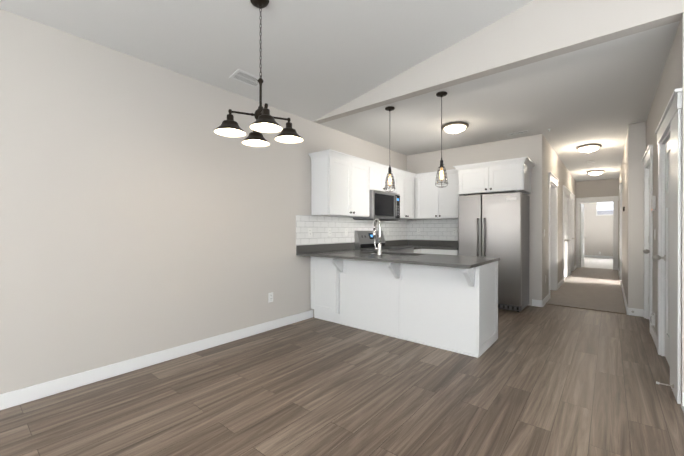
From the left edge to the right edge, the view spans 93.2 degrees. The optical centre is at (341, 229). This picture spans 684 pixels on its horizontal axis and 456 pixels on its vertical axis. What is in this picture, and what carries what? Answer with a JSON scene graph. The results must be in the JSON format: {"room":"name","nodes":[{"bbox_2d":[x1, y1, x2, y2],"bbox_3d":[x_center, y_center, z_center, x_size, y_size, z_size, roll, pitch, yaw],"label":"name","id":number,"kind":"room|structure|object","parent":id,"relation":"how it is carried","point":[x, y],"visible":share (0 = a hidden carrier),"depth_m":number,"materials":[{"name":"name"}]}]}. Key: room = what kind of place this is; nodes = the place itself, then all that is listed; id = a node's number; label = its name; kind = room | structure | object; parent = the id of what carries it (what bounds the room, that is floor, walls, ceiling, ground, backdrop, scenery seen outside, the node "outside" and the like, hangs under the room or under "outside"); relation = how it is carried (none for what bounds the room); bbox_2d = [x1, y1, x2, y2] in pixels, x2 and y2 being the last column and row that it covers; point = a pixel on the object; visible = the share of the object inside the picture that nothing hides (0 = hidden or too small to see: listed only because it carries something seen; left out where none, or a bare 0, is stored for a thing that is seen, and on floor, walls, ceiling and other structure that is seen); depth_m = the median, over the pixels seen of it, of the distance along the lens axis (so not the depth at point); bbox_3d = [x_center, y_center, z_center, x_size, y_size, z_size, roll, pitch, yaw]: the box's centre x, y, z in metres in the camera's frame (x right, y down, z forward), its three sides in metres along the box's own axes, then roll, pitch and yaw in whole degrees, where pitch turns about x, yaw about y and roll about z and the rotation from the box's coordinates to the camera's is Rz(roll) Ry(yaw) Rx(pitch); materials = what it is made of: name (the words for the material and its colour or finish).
{"room":"kitchen","nodes":[
{"label":"kitchen","id":0,"kind":"room"},
{"bbox_2d":[0,9,406,393],"bbox_3d":[-1.707,-0.139,2.968,0.120,2.690,9.540,0,0,40],"label":"wall","id":1,"kind":"structure","parent":0,"point":[145,209],"depth_m":2.75,"materials":[{"name":"grey paint"}]},
{"bbox_2d":[268,292,272,302],"bbox_3d":[-0.857,0.813,3.896,0.008,0.116,0.072,0,0,40],"label":"outlet","id":2,"kind":"object","parent":1,"relation":"attached to","point":[270,297],"visible":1,"depth_m":3.89,"materials":[{"name":"white plastic"}]},
{"bbox_2d":[308,149,371,216],"bbox_3d":[0.002,-0.615,4.662,0.330,0.834,0.920,0,0,40],"label":"upper cabinet","id":3,"kind":"object","parent":1,"relation":"attached to","point":[342,184],"depth_m":4.40,"materials":[{"name":"white paint"}]},
{"bbox_2d":[0,255,683,409],"bbox_3d":[4.901,1.148,4.900,7.600,0.105,20.700,0,0,40],"label":"baseboard","id":4,"kind":"structure","parent":1,"relation":"attached to","point":[30,393],"depth_m":2.86,"materials":[{"name":"white"}]},
{"bbox_2d":[296,215,406,244],"bbox_3d":[0.354,0.048,5.357,0.008,0.494,2.989,0,0,40],"label":"tile backsplash","id":5,"kind":"structure","parent":1,"relation":"attached to","point":[319,225],"depth_m":4.84,"materials":[{"name":"white tile"}]},
{"bbox_2d":[308,228,311,236],"bbox_3d":[-0.433,0.032,4.392,0.008,0.116,0.072,0,0,40],"label":"outlet","id":6,"kind":"object","parent":5,"relation":"attached to","point":[309,231],"visible":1,"depth_m":4.38,"materials":[{"name":"white plastic"}]},
{"bbox_2d":[296,240,407,253],"bbox_3d":[0.363,0.250,5.344,0.020,0.100,2.979,0,0,40],"label":"backsplash","id":7,"kind":"structure","parent":1,"relation":"attached to","point":[335,246],"depth_m":4.79,"materials":[{"name":"grey stone"}]},
{"bbox_2d":[372,161,399,192],"bbox_3d":[0.553,-0.824,5.327,0.330,0.419,0.810,0,0,40],"label":"upper cabinet","id":8,"kind":"object","parent":1,"relation":"attached to","point":[379,172],"depth_m":5.19,"materials":[{"name":"white paint"}]},
{"bbox_2d":[353,190,399,220],"bbox_3d":[0.598,-0.384,5.291,0.440,0.449,0.802,0,0,40],"label":"microwave","id":9,"kind":"object","parent":8,"relation":"attached to","point":[384,206],"visible":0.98,"depth_m":5.08,"materials":[{"name":"grey metal"}]},
{"bbox_2d":[395,169,411,219],"bbox_3d":[1.015,-0.618,5.886,0.330,0.834,0.639,0,0,40],"label":"upper cabinet","id":10,"kind":"object","parent":1,"relation":"attached to","point":[405,193],"depth_m":5.77,"materials":[{"name":"white paint"}]},
{"bbox_2d":[0,0,679,181],"bbox_3d":[4.901,-2.223,4.891,7.840,1.511,20.940,0,0,40],"label":"ceiling","id":11,"kind":"structure","parent":0,"point":[321,58],"depth_m":3.09,"materials":[{"name":"white paint"}]},
{"bbox_2d":[229,69,265,87],"bbox_3d":[-0.960,-1.536,3.298,0.168,0.036,0.324,0,0,40],"label":"ceiling vent","id":12,"kind":"object","parent":11,"relation":"in","point":[244,77],"visible":0.94,"depth_m":3.28,"materials":[{"name":"white metal"}]},
{"bbox_2d":[214,0,302,146],"bbox_3d":[-0.597,-1.192,2.372,0.515,1.021,0.515,0,0,21],"label":"light","id":13,"kind":"object","parent":11,"relation":"hanging from","point":[265,122],"visible":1,"depth_m":2.36,"materials":[{"name":"black metal"}]},
{"bbox_2d":[384,106,395,191],"bbox_3d":[0.584,-0.973,3.946,0.142,1.026,0.142,0,0,40],"label":"cage pendant light","id":14,"kind":"object","parent":11,"relation":"hanging from","point":[389,177],"visible":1,"depth_m":3.92,"materials":[{"name":"black metal"}]},
{"bbox_2d":[435,91,447,187],"bbox_3d":[1.086,-0.972,3.523,0.142,1.026,0.142,0,0,40],"label":"cage pendant light","id":15,"kind":"object","parent":11,"relation":"hanging from","point":[441,94],"visible":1,"depth_m":3.51,"materials":[{"name":"black metal"}]},
{"bbox_2d":[442,122,468,133],"bbox_3d":[1.609,-1.423,4.604,0.368,0.129,0.368,0,0,40],"label":"ceiling light","id":16,"kind":"object","parent":11,"relation":"attached to","point":[454,127],"visible":1,"depth_m":4.51,"materials":[{"name":"white glass"}]},
{"bbox_2d":[507,130,528,135],"bbox_3d":[2.699,-1.486,4.962,0.290,0.005,0.120,0,0,40],"label":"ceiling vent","id":17,"kind":"object","parent":11,"relation":"in","point":[519,132],"visible":1,"depth_m":4.94,"materials":[{"name":"white metal"}]},
{"bbox_2d":[576,144,601,152],"bbox_3d":[4.390,-1.426,5.758,0.368,0.129,0.368,0,0,40],"label":"ceiling light","id":18,"kind":"object","parent":11,"relation":"attached to","point":[588,148],"visible":1,"depth_m":5.66,"materials":[{"name":"white glass"}]},
{"bbox_2d":[587,170,604,175],"bbox_3d":[6.457,-1.433,8.237,0.368,0.129,0.368,0,0,40],"label":"ceiling light","id":19,"kind":"object","parent":11,"relation":"attached to","point":[595,172],"visible":0.98,"depth_m":8.14,"materials":[{"name":"white glass"}]},
{"bbox_2d":[0,304,683,455],"bbox_3d":[-0.256,1.239,1.862,3.770,0.060,9.682,0,0,40],"label":"floor","id":20,"kind":"structure","parent":0,"point":[549,380],"depth_m":2.29,"materials":[{"name":"brown wood"}]},
{"bbox_2d":[356,274,375,332],"bbox_3d":[0.442,0.882,4.210,0.390,0.640,0.650,0,0,40],"label":"base cabinet","id":21,"kind":"object","parent":20,"relation":"on","point":[365,283],"depth_m":3.87,"materials":[{"name":"white paint"}]},
{"bbox_2d":[355,231,413,252],"bbox_3d":[0.711,0.608,5.220,0.707,1.185,0.752,0,0,40],"label":"electric range","id":22,"kind":"object","parent":20,"relation":"on","point":[364,239],"visible":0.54,"depth_m":5.22,"materials":[{"name":"grey metal"}]},
{"bbox_2d":[376,274,419,337],"bbox_3d":[0.746,0.883,3.958,0.400,0.640,0.650,0,0,40],"label":"base cabinet","id":23,"kind":"object","parent":20,"relation":"on","point":[389,287],"depth_m":3.66,"materials":[{"name":"white paint"}]},
{"bbox_2d":[400,246,423,269],"bbox_3d":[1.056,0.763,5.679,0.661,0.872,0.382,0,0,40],"label":"base cabinet","id":24,"kind":"object","parent":20,"relation":"on","point":[403,265],"depth_m":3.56,"materials":[{"name":"white paint"}]},
{"bbox_2d":[424,246,471,277],"bbox_3d":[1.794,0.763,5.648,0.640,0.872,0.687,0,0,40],"label":"base cabinet","id":25,"kind":"object","parent":20,"relation":"on","point":[431,269],"depth_m":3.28,"materials":[{"name":"white paint"}]},
{"bbox_2d":[396,246,419,249],"bbox_3d":[1.233,0.312,5.921,0.624,0.028,0.981,0,0,40],"label":"countertop","id":26,"kind":"structure","parent":25,"relation":"on","point":[415,247],"depth_m":5.79,"materials":[{"name":"grey stone"}]},
{"bbox_2d":[428,246,457,249],"bbox_3d":[1.824,0.313,5.663,0.615,0.028,0.624,0,0,40],"label":"countertop","id":27,"kind":"structure","parent":25,"relation":"on","point":[429,247],"depth_m":5.48,"materials":[{"name":"grey stone"}]},
{"bbox_2d":[404,274,495,357],"bbox_3d":[1.196,0.884,3.585,0.770,0.640,0.650,0,0,40],"label":"base cabinet","id":28,"kind":"object","parent":20,"relation":"on","point":[441,294],"depth_m":3.26,"materials":[{"name":"white paint"}]},
{"bbox_2d":[304,250,487,269],"bbox_3d":[0.422,0.318,3.699,2.209,0.028,0.520,0,0,40],"label":"countertop","id":29,"kind":"structure","parent":28,"relation":"on","point":[464,263],"depth_m":3.44,"materials":[{"name":"grey stone"}]},
{"bbox_2d":[458,190,529,311],"bbox_3d":[2.394,0.317,5.124,0.900,1.767,0.718,0,0,40],"label":"refrigerator","id":30,"kind":"object","parent":20,"relation":"on","point":[494,225],"visible":0.71,"depth_m":4.81,"materials":[{"name":"grey metal"}]},
{"bbox_2d":[407,135,532,305],"bbox_3d":[2.197,-0.146,5.849,2.220,2.690,0.120,0,0,40],"label":"wall","id":31,"kind":"structure","parent":0,"point":[519,147],"depth_m":5.55,"materials":[{"name":"grey paint"}]},
{"bbox_2d":[407,219,457,240],"bbox_3d":[1.793,0.046,6.101,1.214,0.494,0.008,0,0,40],"label":"tile backsplash","id":32,"kind":"structure","parent":31,"relation":"attached to","point":[433,229],"depth_m":6.15,"materials":[{"name":"white tile"}]},
{"bbox_2d":[408,240,457,245],"bbox_3d":[1.784,0.248,6.088,1.219,0.100,0.020,0,0,40],"label":"backsplash","id":33,"kind":"structure","parent":31,"relation":"attached to","point":[410,242],"depth_m":6.15,"materials":[{"name":"grey stone"}]},
{"bbox_2d":[412,169,457,219],"bbox_3d":[1.776,-0.618,5.849,0.929,0.834,0.395,0,0,40],"label":"upper cabinet","id":34,"kind":"object","parent":31,"relation":"attached to","point":[429,201],"depth_m":5.79,"materials":[{"name":"white paint"}]},
{"bbox_2d":[456,157,531,196],"bbox_3d":[2.432,-0.804,5.170,0.944,0.459,0.604,0,0,40],"label":"upper cabinet","id":35,"kind":"object","parent":31,"relation":"attached to","point":[508,175],"depth_m":4.91,"materials":[{"name":"white paint"}]},
{"bbox_2d":[314,0,683,404],"bbox_3d":[2.567,-0.846,2.076,7.600,4.108,0.120,0,0,40],"label":"wall","id":36,"kind":"structure","parent":0,"point":[534,31],"depth_m":2.77,"materials":[{"name":"grey paint"}]},
{"bbox_2d":[380,262,399,273],"bbox_3d":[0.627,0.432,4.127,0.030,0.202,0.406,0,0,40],"label":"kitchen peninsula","id":37,"kind":"structure","parent":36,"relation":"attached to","point":[384,266],"depth_m":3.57,"materials":[{"name":"white wood"}]},
{"bbox_2d":[412,266,427,273],"bbox_3d":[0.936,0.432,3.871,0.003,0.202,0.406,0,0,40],"label":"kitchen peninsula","id":38,"kind":"structure","parent":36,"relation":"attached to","point":[415,269],"depth_m":3.43,"materials":[{"name":"white wood"}]},
{"bbox_2d":[656,381,673,387],"bbox_3d":[2.391,1.145,2.395,0.094,0.026,0.026,0,0,40],"label":"spring door stop","id":39,"kind":"object","parent":36,"relation":"attached to","point":[672,385],"visible":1,"depth_m":2.39,"materials":[{"name":"grey metal"}]},
{"bbox_2d":[533,134,575,299],"bbox_3d":[5.165,-0.151,7.599,0.120,2.690,6.600,0,0,40],"label":"wall","id":40,"kind":"structure","parent":0,"point":[546,160],"depth_m":5.20,"materials":[{"name":"grey paint"}]},
{"bbox_2d":[549,172,558,298],"bbox_3d":[3.866,0.107,6.001,0.158,2.182,1.148,0,0,40],"label":"door frame","id":41,"kind":"structure","parent":40,"relation":"attached to","point":[553,232],"depth_m":6.33,"materials":[{"name":"white wood"}]},
{"bbox_2d":[564,195,569,278],"bbox_3d":[5.415,0.176,7.796,0.129,2.010,1.362,0,0,40],"label":"hall door","id":42,"kind":"structure","parent":40,"relation":"in","point":[566,239],"depth_m":7.90,"materials":[{"name":"white paint"}]},
{"bbox_2d":[563,185,570,282],"bbox_3d":[5.377,0.102,7.826,0.158,2.182,1.608,0,0,40],"label":"door frame","id":43,"kind":"structure","parent":40,"relation":"attached to","point":[566,192],"depth_m":8.32,"materials":[{"name":"white wood"}]},
{"bbox_2d":[570,192,574,270],"bbox_3d":[6.359,0.099,9.013,0.158,2.182,1.028,0,0,40],"label":"door frame","id":44,"kind":"structure","parent":40,"relation":"attached to","point":[572,196],"depth_m":9.29,"materials":[{"name":"white wood"}]},
{"bbox_2d":[571,200,575,270],"bbox_3d":[6.393,0.173,8.977,0.129,2.010,0.770,0,0,40],"label":"hall door","id":45,"kind":"structure","parent":40,"relation":"in","point":[571,235],"depth_m":9.21,"materials":[{"name":"white paint"}]},
{"bbox_2d":[546,257,626,313],"bbox_3d":[7.295,1.214,9.203,4.600,0.072,11.258,0,0,40],"label":"floor","id":46,"kind":"structure","parent":0,"point":[597,289],"depth_m":6.42,"materials":[{"name":"beige carpet"}]},
{"bbox_2d":[579,203,612,255],"bbox_3d":[10.847,-0.166,13.489,4.840,2.690,0.120,0,0,40],"label":"wall","id":47,"kind":"structure","parent":0,"point":[598,232],"depth_m":13.55,"materials":[{"name":"grey paint"}]},
{"bbox_2d":[596,202,612,215],"bbox_3d":[11.149,-0.909,13.146,1.280,0.625,0.020,0,0,40],"label":"bedroom window","id":48,"kind":"structure","parent":47,"relation":"in","point":[604,208],"depth_m":13.39,"materials":[{"name":"white glass"}]},
{"bbox_2d":[576,179,618,266],"bbox_3d":[7.743,-0.157,9.827,1.250,2.690,0.120,0,0,40],"label":"wall","id":49,"kind":"structure","parent":0,"point":[600,188],"depth_m":9.74,"materials":[{"name":"grey paint"}]},
{"bbox_2d":[580,204,586,266],"bbox_3d":[7.752,0.175,10.368,0.168,2.000,0.733,0,0,40],"label":"open bedroom door","id":50,"kind":"structure","parent":49,"relation":"in","point":[582,237],"depth_m":10.35,"materials":[{"name":"white paint"}]},
{"bbox_2d":[576,196,618,269],"bbox_3d":[7.715,0.097,9.826,1.074,2.182,0.158,0,0,40],"label":"door frame","id":51,"kind":"structure","parent":49,"relation":"attached to","point":[614,199],"depth_m":9.60,"materials":[{"name":"white wood"}]},
{"bbox_2d":[619,130,627,304],"bbox_3d":[6.153,-0.149,7.021,0.120,2.690,6.230,0,0,40],"label":"wall","id":52,"kind":"structure","parent":0,"point":[623,177],"depth_m":5.68,"materials":[{"name":"grey paint"}]},
{"bbox_2d":[619,183,621,281],"bbox_3d":[6.250,0.104,7.168,0.158,2.182,1.048,0,0,40],"label":"door frame","id":53,"kind":"structure","parent":52,"relation":"attached to","point":[620,186],"depth_m":6.88,"materials":[{"name":"white wood"}]},
{"bbox_2d":[628,122,645,308],"bbox_3d":[4.198,-0.143,4.518,0.300,2.690,0.120,0,0,40],"label":"wall","id":54,"kind":"structure","parent":0,"point":[636,142],"depth_m":4.51,"materials":[{"name":"grey paint"}]},
{"bbox_2d":[646,22,679,334],"bbox_3d":[3.336,-0.140,3.336,0.120,2.690,2.800,0,0,40],"label":"wall","id":55,"kind":"structure","parent":0,"point":[669,82],"depth_m":3.36,"materials":[{"name":"grey paint"}]},
{"bbox_2d":[643,168,649,320],"bbox_3d":[3.878,0.186,4.097,0.129,2.010,0.720,0,0,40],"label":"entry door","id":56,"kind":"structure","parent":55,"relation":"in","point":[646,251],"depth_m":4.26,"materials":[{"name":"white paint"}]},
{"bbox_2d":[642,145,652,333],"bbox_3d":[3.911,0.112,4.061,0.158,2.182,0.978,0,0,40],"label":"door frame","id":57,"kind":"structure","parent":55,"relation":"attached to","point":[647,158],"depth_m":4.35,"materials":[{"name":"white wood"}]},
{"bbox_2d":[651,313,654,326],"bbox_3d":[3.414,0.984,3.552,0.031,0.150,0.090,0,0,40],"label":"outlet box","id":58,"kind":"object","parent":55,"relation":"attached to","point":[652,319],"visible":1,"depth_m":3.53,"materials":[{"name":"white plastic"}]},
{"bbox_2d":[651,196,655,210],"bbox_3d":[3.393,-0.289,3.522,0.029,0.160,0.110,0,0,40],"label":"panel","id":59,"kind":"object","parent":55,"relation":"attached to","point":[653,203],"visible":1,"depth_m":3.48,"materials":[{"name":"white plastic"}]},
{"bbox_2d":[652,137,669,365],"bbox_3d":[2.815,0.189,2.813,0.129,2.010,0.730,0,0,40],"label":"entry door","id":60,"kind":"structure","parent":55,"relation":"in","point":[666,257],"depth_m":2.98,"materials":[{"name":"white paint"}]},
{"bbox_2d":[655,88,681,403],"bbox_3d":[2.765,0.116,2.677,0.158,2.182,1.273,0,0,40],"label":"door frame","id":61,"kind":"structure","parent":55,"relation":"attached to","point":[669,124],"depth_m":2.42,"materials":[{"name":"white wood"}]}
]}

